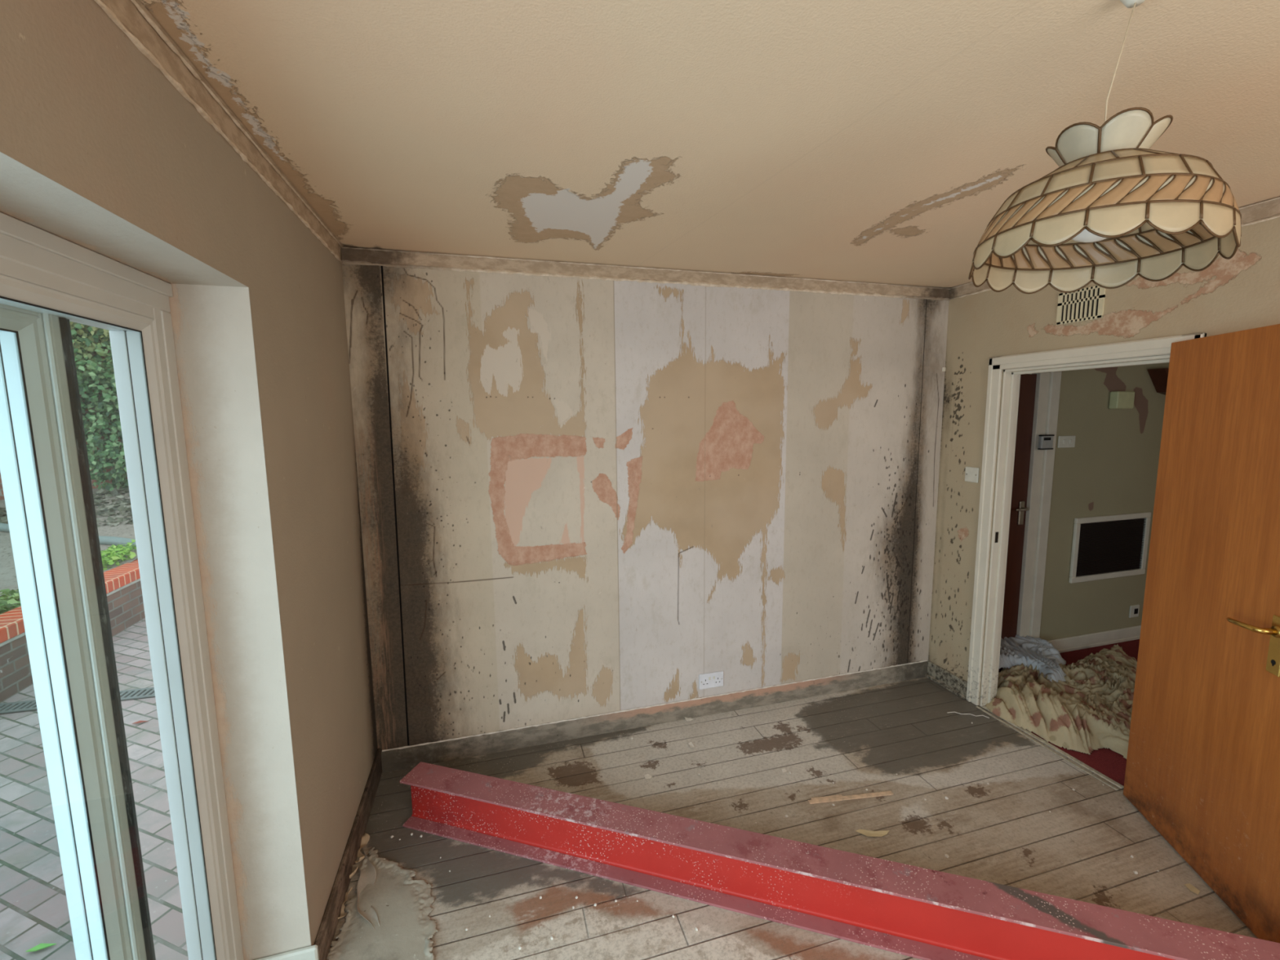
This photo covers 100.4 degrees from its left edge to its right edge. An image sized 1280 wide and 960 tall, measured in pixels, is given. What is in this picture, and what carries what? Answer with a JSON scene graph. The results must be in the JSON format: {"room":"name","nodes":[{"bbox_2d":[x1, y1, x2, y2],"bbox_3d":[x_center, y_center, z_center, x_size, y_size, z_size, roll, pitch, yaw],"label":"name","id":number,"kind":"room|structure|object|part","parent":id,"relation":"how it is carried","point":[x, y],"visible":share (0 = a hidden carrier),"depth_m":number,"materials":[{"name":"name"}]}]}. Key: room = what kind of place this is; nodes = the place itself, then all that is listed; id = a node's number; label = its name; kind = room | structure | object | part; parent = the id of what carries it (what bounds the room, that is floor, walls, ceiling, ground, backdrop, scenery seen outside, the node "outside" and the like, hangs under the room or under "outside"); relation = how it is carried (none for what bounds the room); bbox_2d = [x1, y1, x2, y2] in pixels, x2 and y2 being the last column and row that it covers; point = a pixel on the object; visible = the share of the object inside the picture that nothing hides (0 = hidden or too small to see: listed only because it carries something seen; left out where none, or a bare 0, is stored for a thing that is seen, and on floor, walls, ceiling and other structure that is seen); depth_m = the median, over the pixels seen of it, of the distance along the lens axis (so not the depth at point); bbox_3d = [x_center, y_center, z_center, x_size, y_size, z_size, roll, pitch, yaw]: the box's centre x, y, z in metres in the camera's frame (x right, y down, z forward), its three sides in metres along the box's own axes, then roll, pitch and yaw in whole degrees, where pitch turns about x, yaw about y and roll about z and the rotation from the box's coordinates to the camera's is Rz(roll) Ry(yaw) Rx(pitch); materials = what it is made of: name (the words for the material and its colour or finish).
{"room":"damaged room","nodes":[
{"label":"damaged room","id":0,"kind":"room"},
{"bbox_2d":[0,151,311,959],"bbox_3d":[-0.759,0.630,0.293,0.224,2.050,2.490,-3,7,-16],"label":"wall reveal","id":1,"kind":"structure","parent":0,"point":[211,312],"depth_m":1.41,"materials":[{"name":"paint"}]},
{"bbox_2d":[0,212,244,959],"bbox_3d":[-0.877,0.655,0.265,0.147,2.010,2.394,-3,7,-16],"label":"sliding door frame","id":2,"kind":"structure","parent":1,"relation":"in","point":[48,281],"depth_m":1.11,"materials":[{"name":"white plastic"}]},
{"bbox_3d":[-0.855,0.691,0.155,0.018,1.865,2.085,-3,7,-16],"label":"sliding sash","id":3,"kind":"part","parent":2,"relation":"part of","materials":[{"name":"white plastic"}]},
{"bbox_2d":[256,944,319,959],"bbox_3d":[-1.040,1.444,1.556,0.183,0.135,0.018,-3,7,-16],"label":"baseboard reveal","id":4,"kind":"structure","parent":1,"relation":"attached to","point":[310,953],"depth_m":1.56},
{"bbox_2d":[0,0,377,946],"bbox_3d":[-0.626,0.462,0.210,0.001,2.400,4.605,-3,7,-16],"label":"wall","id":5,"kind":"structure","parent":0,"point":[82,107],"depth_m":1.50,"materials":[{"name":"paint"}]},
{"bbox_2d":[93,0,343,262],"bbox_3d":[-0.631,-0.696,0.074,0.025,0.074,4.601,-3,7,-16],"label":"trim","id":6,"kind":"structure","parent":5,"relation":"attached to","point":[131,17],"depth_m":1.16,"materials":[{"name":"beige wood"}]},
{"bbox_2d":[313,748,382,959],"bbox_3d":[-1.102,1.391,2.068,0.016,0.118,1.005,-3,7,-16],"label":"baseboard","id":7,"kind":"structure","parent":5,"relation":"attached to","point":[327,928],"depth_m":1.92,"materials":[{"name":"brown wood"}]},
{"bbox_2d":[341,263,949,750],"bbox_3d":[0.288,0.133,2.846,3.220,2.400,0.001,-3,7,-16],"label":"wall","id":8,"kind":"structure","parent":0,"point":[579,497],"depth_m":2.74,"materials":[{"name":"beige paint"}]},
{"bbox_2d":[341,246,950,301],"bbox_3d":[0.278,-1.022,2.700,3.220,0.077,0.026,-3,7,-16],"label":"trim","id":9,"kind":"structure","parent":8,"relation":"attached to","point":[350,255],"depth_m":2.60,"materials":[{"name":"beige wood"}]},
{"bbox_2d":[381,659,928,773],"bbox_3d":[0.302,1.271,2.976,3.220,0.110,0.018,-3,7,-16],"label":"baseboard","id":10,"kind":"structure","parent":8,"relation":"attached to","point":[450,750],"depth_m":2.88,"materials":[{"name":"paint"}]},
{"bbox_2d":[698,671,723,689],"bbox_3d":[0.400,1.122,2.988,0.147,0.088,0.014,-3,7,-16],"label":"double socket","id":11,"kind":"object","parent":8,"relation":"attached to","point":[709,680],"visible":1,"depth_m":2.98,"materials":[{"name":"white plastic"}]},
{"bbox_2d":[139,0,1279,288],"bbox_3d":[0.909,-0.798,0.506,3.220,0.001,4.600,-3,7,-16],"label":"ceiling","id":12,"kind":"structure","parent":0,"point":[876,141],"depth_m":1.27,"materials":[{"name":"paint"}]},
{"bbox_2d":[1120,0,1144,8],"bbox_3d":[0.858,-0.836,0.921,0.048,0.022,0.048,-3,7,-16],"label":"ceiling rose","id":13,"kind":"object","parent":12,"relation":"attached to","point":[1128,3],"visible":1,"depth_m":0.92,"materials":[{"name":"white plastic"}]},
{"bbox_2d":[968,2,1241,293],"bbox_3d":[0.840,-0.608,0.976,0.383,0.450,0.383,2,7,19],"label":"pendant lamp","id":14,"kind":"object","parent":13,"relation":"hanging from","point":[1115,209],"visible":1,"depth_m":0.92,"materials":[{"name":"beige glass"}]},
{"bbox_3d":[0.849,-0.482,0.992,0.094,0.072,0.094,-3,7,-16],"label":"bulb","id":15,"kind":"part","parent":14,"relation":"part of","materials":[{"name":"white glass"}]},
{"bbox_2d":[330,676,1257,959],"bbox_3d":[0.943,1.584,0.798,3.240,0.001,4.600,-3,7,-16],"label":"floor","id":16,"kind":"structure","parent":0,"point":[1003,831],"depth_m":2.21,"materials":[{"name":"wood"}]},
{"bbox_2d":[337,887,352,919],"bbox_3d":[-1.035,1.462,1.820,0.080,0.029,0.128,-3,7,-16],"label":"wallpaper","id":17,"kind":"object","parent":16,"relation":"on","point":[343,913],"visible":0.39,"depth_m":1.82,"materials":[{"name":"paper"}]},
{"bbox_2d":[349,864,357,878],"bbox_3d":[-1.086,1.441,1.955,0.096,0.041,0.153,-4,8,-25],"label":"wallpaper","id":18,"kind":"object","parent":16,"relation":"on","point":[354,868],"visible":0.16,"depth_m":1.96,"materials":[{"name":"paper"}]},
{"bbox_2d":[355,832,369,862],"bbox_3d":[-1.098,1.433,2.074,0.072,0.028,0.141,-3,7,-16],"label":"wallpaper","id":19,"kind":"object","parent":16,"relation":"on","point":[365,838],"visible":0.58,"depth_m":2.11,"materials":[{"name":"paper"}]},
{"bbox_2d":[326,847,437,959],"bbox_3d":[-0.842,1.466,1.813,0.340,0.020,0.628,-2,7,-11],"label":"sheet","id":20,"kind":"object","parent":16,"relation":"on","point":[402,904],"visible":1,"depth_m":1.78,"materials":[{"name":"beige fabric"}]},
{"bbox_2d":[355,849,379,928],"bbox_3d":[-0.975,1.453,1.902,0.070,0.028,0.369,-5,8,-31],"label":"wallpaper","id":21,"kind":"object","parent":20,"relation":"on","point":[370,873],"visible":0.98,"depth_m":1.93,"materials":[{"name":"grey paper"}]},
{"bbox_2d":[644,773,652,778],"bbox_3d":[0.038,1.382,2.487,0.036,0.008,0.030,-3,7,-16],"label":"chip","id":22,"kind":"object","parent":16,"relation":"on","point":[646,776],"visible":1,"depth_m":2.49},
{"bbox_2d":[684,717,693,721],"bbox_3d":[0.270,1.320,2.959,0.045,0.012,0.041,-3,7,-16],"label":"chip","id":23,"kind":"object","parent":16,"relation":"on","point":[686,718],"visible":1,"depth_m":2.95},
{"bbox_2d":[688,742,694,747],"bbox_3d":[0.260,1.349,2.716,0.021,0.009,0.051,-2,7,-13],"label":"chip","id":24,"kind":"object","parent":16,"relation":"on","point":[691,744],"visible":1,"depth_m":2.72,"materials":[{"name":"beige paint"}]},
{"bbox_2d":[400,761,1279,959],"bbox_3d":[0.607,1.364,1.779,3.280,0.206,0.128,2,7,17],"label":"steel beam","id":25,"kind":"structure","parent":16,"relation":"on","point":[919,913],"depth_m":1.79,"materials":[{"name":"metal"}]},
{"bbox_2d":[808,791,893,804],"bbox_3d":[0.925,1.393,2.348,0.390,0.006,0.034,-2,7,-8],"label":"wood splinter","id":26,"kind":"object","parent":16,"relation":"on","point":[834,797],"visible":1,"depth_m":2.34,"materials":[{"name":"brown wood"}]},
{"bbox_2d":[855,829,889,836],"bbox_3d":[0.935,1.415,2.135,0.136,0.007,0.033,0,7,4],"label":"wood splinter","id":27,"kind":"object","parent":16,"relation":"on","point":[867,833],"visible":1,"depth_m":2.14,"materials":[{"name":"beige wood"}]},
{"bbox_2d":[947,711,989,718],"bbox_3d":[1.827,1.307,2.974,0.208,0.004,0.024,1,7,16],"label":"string","id":28,"kind":"object","parent":16,"relation":"on","point":[948,712],"visible":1,"depth_m":2.98,"materials":[{"name":"paint"}]},
{"bbox_2d":[975,706,1124,790],"bbox_3d":[2.045,1.336,2.718,0.055,0.008,0.715,-3,7,-16],"label":"threshold strip","id":29,"kind":"object","parent":16,"relation":"on","point":[1026,731],"visible":0.9,"depth_m":2.62,"materials":[{"name":"metal"}]},
{"bbox_2d":[1184,883,1199,894],"bbox_3d":[1.946,1.439,1.878,0.036,0.004,0.041,-3,7,-16],"label":"paper scrap","id":30,"kind":"object","parent":16,"relation":"on","point":[1188,886],"visible":1,"depth_m":1.88,"materials":[{"name":"beige paper"}]},
{"bbox_2d":[980,368,1014,692],"bbox_3d":[1.966,0.076,3.177,0.010,2.400,0.480,-3,7,-16],"label":"wall","id":31,"kind":"structure","parent":0,"point":[1014,368],"depth_m":3.04,"materials":[{"name":"paint"}]},
{"bbox_2d":[979,639,1139,786],"bbox_3d":[3.821,1.400,2.182,3.058,0.034,4.700,-3,7,-16],"label":"floor","id":32,"kind":"structure","parent":0,"point":[1112,764],"depth_m":2.62,"materials":[{"name":"red carpet"}]},
{"bbox_2d":[985,644,1137,759],"bbox_3d":[2.624,1.174,3.240,0.750,0.180,1.572,6,10,44],"label":"blanket","id":33,"kind":"object","parent":32,"relation":"on","point":[1085,713],"visible":0.72,"depth_m":2.91,"materials":[{"name":"fabric"}]},
{"bbox_2d":[999,635,1066,682],"bbox_3d":[2.481,1.113,3.441,0.458,0.089,0.669,4,9,36],"label":"sheet","id":34,"kind":"object","parent":33,"relation":"on","point":[1027,651],"visible":0.62,"depth_m":3.37,"materials":[{"name":"fabric"}]},
{"bbox_2d":[928,213,1279,705],"bbox_3d":[2.469,0.324,1.089,0.001,2.400,4.600,-3,7,-16],"label":"wall","id":35,"kind":"structure","parent":0,"point":[1240,292],"depth_m":2.80,"materials":[{"name":"paint"}]},
{"bbox_2d":[925,660,967,699],"bbox_3d":[2.466,1.464,1.223,0.030,0.105,4.600,-3,7,-16],"label":"baseboard","id":36,"kind":"structure","parent":35,"relation":"attached to","point":[940,676],"depth_m":3.26,"materials":[{"name":"white wood"}]},
{"bbox_2d":[964,466,978,483],"bbox_3d":[1.893,-0.031,3.044,0.011,0.086,0.086,-3,7,-16],"label":"switch plate","id":37,"kind":"object","parent":35,"relation":"attached to","point":[971,473],"visible":1,"depth_m":3.04,"materials":[{"name":"white plastic"}]},
{"bbox_2d":[1056,284,1106,324],"bbox_3d":[2.027,-0.805,2.457,0.008,0.148,0.200,-3,7,-16],"label":"air vent","id":38,"kind":"object","parent":35,"relation":"in","point":[1086,304],"visible":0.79,"depth_m":2.45,"materials":[{"name":"beige plastic"}]},
{"bbox_2d":[966,332,1206,705],"bbox_3d":[2.036,0.364,2.582,0.023,1.970,0.910,-3,7,-16],"label":"door frame","id":39,"kind":"structure","parent":35,"relation":"in","point":[1162,345],"depth_m":2.90,"materials":[{"name":"paint"}]},
{"bbox_2d":[1123,324,1279,942],"bbox_3d":[2.004,0.459,1.877,0.097,1.928,0.739,1,7,13],"label":"door","id":40,"kind":"structure","parent":39,"relation":"attached to","point":[1202,767],"depth_m":1.87,"materials":[{"name":"orange wood"}]},
{"bbox_3d":[1.943,0.460,1.693,0.064,0.037,0.141,1,7,12],"label":"lever handle","id":41,"kind":"part","parent":40,"relation":"part of","materials":[{"name":"gold metal"}]},
{"bbox_3d":[1.961,0.511,1.643,0.005,0.183,0.046,1,7,13],"label":"handle plate","id":42,"kind":"part","parent":40,"relation":"part of","materials":[{"name":"gold metal"}]},
{"bbox_2d":[949,195,1279,300],"bbox_3d":[2.449,-0.833,0.946,0.024,0.074,4.600,-3,7,-16],"label":"trim","id":43,"kind":"structure","parent":35,"relation":"attached to","point":[1257,212],"depth_m":1.90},
{"bbox_2d":[1039,362,1168,640],"bbox_3d":[3.691,-0.018,3.809,2.200,2.400,0.001,-3,7,-16],"label":"wall","id":44,"kind":"structure","parent":0,"point":[1112,467],"depth_m":3.67,"materials":[{"name":"paint"}]},
{"bbox_2d":[1057,435,1075,448],"bbox_3d":[2.819,-0.253,3.521,0.145,0.078,0.014,-3,7,-16],"label":"switch plate","id":45,"kind":"object","parent":44,"relation":"attached to","point":[1063,441],"visible":1,"depth_m":3.52,"materials":[{"name":"white plastic"}]},
{"bbox_2d":[1048,625,1141,653],"bbox_3d":[3.720,1.119,3.941,2.070,0.101,0.021,-3,7,-16],"label":"baseboard","id":46,"kind":"structure","parent":44,"relation":"attached to","point":[1129,633],"depth_m":3.80,"materials":[{"name":"white paint"}]},
{"bbox_2d":[1068,511,1151,583],"bbox_3d":[3.305,0.470,3.744,0.720,0.455,0.020,-3,7,-16],"label":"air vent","id":47,"kind":"object","parent":44,"relation":"in","point":[1107,546],"visible":1,"depth_m":3.74,"materials":[{"name":"white paint"}]},
{"bbox_2d":[1108,391,1134,408],"bbox_3d":[3.243,-0.538,3.589,0.160,0.115,0.052,-3,7,-16],"label":"box","id":48,"kind":"object","parent":44,"relation":"attached to","point":[1118,399],"visible":1,"depth_m":3.56,"materials":[{"name":"beige plastic"}]},
{"bbox_2d":[1128,604,1139,617],"bbox_3d":[3.609,0.958,3.894,0.090,0.090,0.011,-3,7,-16],"label":"socket","id":49,"kind":"object","parent":44,"relation":"attached to","point":[1134,610],"visible":1,"depth_m":3.89,"materials":[{"name":"white plastic"}]},
{"bbox_2d":[1146,368,1168,395],"bbox_3d":[3.782,-0.642,3.709,0.600,0.260,0.098,-3,7,-16],"label":"wood panel","id":50,"kind":"object","parent":44,"relation":"attached to","point":[1159,376],"visible":0.29,"depth_m":3.64,"materials":[{"name":"brown wood"}]},
{"bbox_3d":[2.259,-0.914,3.343,0.730,0.480,0.100,-3,7,-16],"label":"wall","id":51,"kind":"structure","parent":0,"visible":0},
{"bbox_2d":[942,367,1062,639],"bbox_3d":[2.266,0.251,3.437,0.935,1.985,0.108,-3,7,-16],"label":"door","id":52,"kind":"structure","parent":51,"relation":"in","point":[1039,393],"depth_m":3.51,"materials":[{"name":"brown wood"}]},
{"bbox_3d":[2.510,0.217,3.512,0.040,0.155,0.012,-3,7,-16],"label":"handle plate","id":53,"kind":"part","parent":52,"relation":"part of","materials":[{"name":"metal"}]},
{"bbox_3d":[2.477,0.191,3.454,0.131,0.020,0.048,-6,8,-35],"label":"lever handle","id":54,"kind":"part","parent":52,"relation":"part of","materials":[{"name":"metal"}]},
{"bbox_2d":[1037,434,1054,449],"bbox_3d":[2.619,-0.244,3.438,0.104,0.095,0.028,-3,7,-16],"label":"thermostat","id":55,"kind":"object","parent":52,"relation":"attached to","point":[1046,442],"visible":1,"depth_m":3.43,"materials":[{"name":"grey plastic"}]},
{"label":"outside","id":56,"kind":"structure","parent":0,"visible":0},
{"bbox_2d":[0,558,188,959],"bbox_3d":[-6.865,1.341,5.116,8.600,0.100,20.000,-3,7,-16],"label":"patio","id":57,"kind":"structure","parent":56,"point":[34,910],"depth_m":2.40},
{"bbox_2d":[25,943,57,951],"bbox_3d":[-2.088,1.627,1.859,0.082,0.008,0.025,-5,8,-33],"label":"fallen leaf","id":58,"kind":"object","parent":57,"relation":"on","point":[40,946],"visible":1,"depth_m":1.86,"materials":[{"name":"green plant"}]},
{"bbox_2d":[0,558,145,703],"bbox_3d":[-4.024,1.334,2.530,0.245,0.480,9.500,-3,7,-16],"label":"wall","id":59,"kind":"structure","parent":57,"relation":"on","point":[122,582],"depth_m":3.76,"materials":[{"name":"brick"}]},
{"bbox_2d":[0,687,155,714],"bbox_3d":[-3.679,1.447,3.507,1.054,0.012,0.140,-2,7,-13],"label":"channel","id":60,"kind":"object","parent":57,"relation":"on","point":[148,692],"visible":0.4,"depth_m":3.48,"materials":[{"name":"grey metal"}]},
{"bbox_2d":[132,720,148,724],"bbox_3d":[-3.035,1.469,3.240,0.082,0.008,0.025,-5,8,-33],"label":"fallen leaf","id":61,"kind":"object","parent":57,"relation":"on","point":[138,722],"visible":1,"depth_m":3.24,"materials":[{"name":"brown plant"}]},
{"bbox_3d":[2.635,0.351,0.857,0.010,2.400,2.860,-3,7,-16],"label":"wall","id":62,"kind":"structure","parent":0,"visible":0},
{"bbox_2d":[979,354,1170,706],"bbox_3d":[2.100,0.396,2.604,0.110,1.900,0.760,-3,7,-16],"label":"lining","id":63,"kind":"object","parent":62,"relation":"attached to","point":[1011,377],"visible":0.42,"depth_m":2.92,"materials":[{"name":"paint"}]},
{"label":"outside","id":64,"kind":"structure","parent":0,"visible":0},
{"bbox_2d":[0,486,137,609],"bbox_3d":[-7.588,0.814,3.252,6.240,0.610,12.960,-3,7,-16],"label":"garden bed","id":65,"kind":"object","parent":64,"point":[8,579],"visible":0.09,"depth_m":5.60,"materials":[{"name":"soil"}]},
{"bbox_2d":[0,588,21,614],"bbox_3d":[-5.362,1.087,2.525,2.311,0.280,3.405,-3,7,-16],"label":"groundcover","id":66,"kind":"object","parent":65,"relation":"on","point":[5,602],"visible":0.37,"depth_m":3.98,"materials":[{"name":"green plant"}]},
{"bbox_2d":[0,342,127,499],"bbox_3d":[-7.920,-0.533,6.952,8.191,2.500,0.220,-5,8,-33],"label":"wall","id":67,"kind":"structure","parent":65,"relation":"on","point":[2,494],"depth_m":7.19,"materials":[{"name":"brick"}]},
{"bbox_2d":[69,320,128,491],"bbox_3d":[-7.897,-1.329,6.809,8.191,4.115,1.690,-5,8,-33],"label":"ivy hedge","id":68,"kind":"object","parent":67,"relation":"attached to","point":[107,404],"visible":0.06,"depth_m":6.96,"materials":[{"name":"green plant"}]},
{"bbox_2d":[0,488,133,528],"bbox_3d":[-7.134,0.327,6.374,3.301,0.446,1.929,-3,7,-16],"label":"leaf litter","id":69,"kind":"object","parent":65,"relation":"on","point":[121,505],"visible":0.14,"depth_m":6.40,"materials":[{"name":"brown plant"}]},
{"bbox_2d":[0,522,136,546],"bbox_3d":[-6.174,0.569,5.664,2.572,0.236,0.090,1,7,12],"label":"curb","id":70,"kind":"object","parent":65,"relation":"on","point":[110,540],"visible":0.26,"depth_m":5.47,"materials":[{"name":"grey concrete"}]},
{"bbox_2d":[100,539,136,570],"bbox_3d":[-5.079,0.748,5.129,0.451,0.230,0.974,-3,7,-16],"label":"shrub","id":71,"kind":"object","parent":65,"relation":"on","point":[108,557],"visible":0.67,"depth_m":5.11,"materials":[{"name":"green plant"}]}
]}

